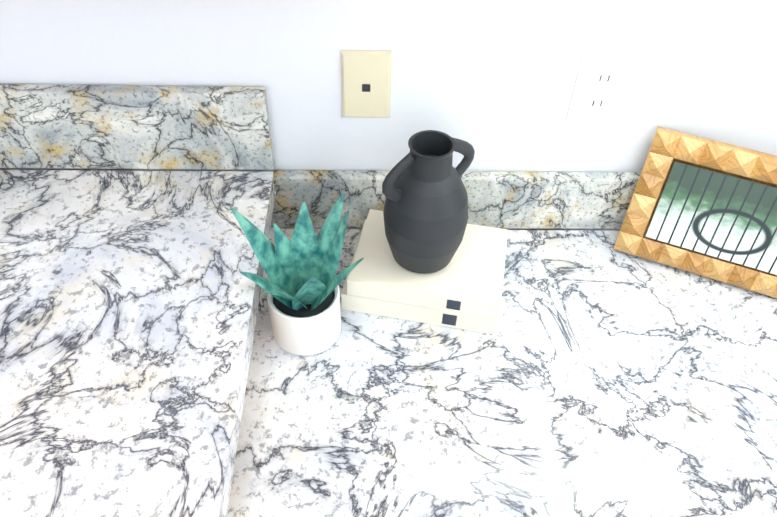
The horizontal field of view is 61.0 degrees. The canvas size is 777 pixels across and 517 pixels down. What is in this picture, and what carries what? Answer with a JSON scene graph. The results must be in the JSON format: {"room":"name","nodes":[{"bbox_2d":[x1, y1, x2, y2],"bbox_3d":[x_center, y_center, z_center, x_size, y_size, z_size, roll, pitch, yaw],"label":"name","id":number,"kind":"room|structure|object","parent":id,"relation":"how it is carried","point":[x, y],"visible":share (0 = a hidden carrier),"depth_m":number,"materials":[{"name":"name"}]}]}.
{"room":"kitchen","nodes":[
{"label":"kitchen","id":0,"kind":"room"},
{"bbox_2d":[0,0,776,230],"bbox_3d":[-2.024,1.312,-0.891,11.440,2.550,5.940,0,46,-2],"label":"wall","id":1,"kind":"structure","parent":0,"point":[492,82],"depth_m":0.94,"materials":[{"name":"paint"}]},
{"bbox_2d":[341,50,391,117],"bbox_3d":[-0.032,-0.252,0.965,0.072,0.110,0.007,0,46,-2],"label":"outlet","id":2,"kind":"object","parent":1,"relation":"attached to","point":[365,74],"depth_m":0.96,"materials":[{"name":"beige plastic"}]},
{"bbox_2d":[566,55,634,122],"bbox_3d":[0.313,-0.248,0.978,0.075,0.114,0.008,0,46,-2],"label":"outlet","id":3,"kind":"object","parent":1,"relation":"attached to","point":[599,87],"depth_m":0.97,"materials":[{"name":"white plastic"}]},
{"bbox_3d":[-0.433,2.389,-0.067,7.960,0.050,5.230,0,46,-2],"label":"floor","id":4,"kind":"structure","parent":0,"visible":0},
{"bbox_2d":[0,84,275,516],"bbox_3d":[-1.483,0.340,1.091,2.593,1.070,0.628,0,46,-2],"label":"countertop","id":5,"kind":"structure","parent":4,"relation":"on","point":[129,302],"depth_m":0.87,"materials":[{"name":"white stone"}]},
{"bbox_2d":[226,169,776,516],"bbox_3d":[0.269,0.388,1.212,0.964,0.917,0.596,0,46,-2],"label":"countertop","id":6,"kind":"structure","parent":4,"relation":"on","point":[596,374],"depth_m":0.92,"materials":[{"name":"white stone"}]},
{"bbox_2d":[230,193,363,355],"bbox_3d":[-0.118,0.044,0.893,0.172,0.223,0.148,0,46,-2],"label":"potted snake plant","id":7,"kind":"object","parent":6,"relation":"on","point":[301,288],"visible":1,"depth_m":0.90,"materials":[{"name":"green plant"}]},
{"bbox_2d":[341,209,507,334],"bbox_3d":[0.060,0.013,1.036,0.235,0.069,0.170,9,46,7],"label":"books","id":8,"kind":"object","parent":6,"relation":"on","point":[462,289],"visible":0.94,"depth_m":0.98,"materials":[{"name":"beige paper"}]},
{"bbox_2d":[382,130,474,273],"bbox_3d":[0.054,-0.078,0.931,0.129,0.205,0.122,0,46,-2],"label":"vase","id":9,"kind":"object","parent":8,"relation":"on","point":[425,210],"visible":1,"depth_m":0.89,"materials":[{"name":"grey ceramic"}]},
{"bbox_2d":[614,126,776,297],"bbox_3d":[0.546,-0.065,1.025,0.326,0.213,0.185,0,46,-2],"label":"photo frame","id":10,"kind":"object","parent":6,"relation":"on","point":[702,206],"visible":1,"depth_m":1.02,"materials":[{"name":"brown wood"}]}
]}

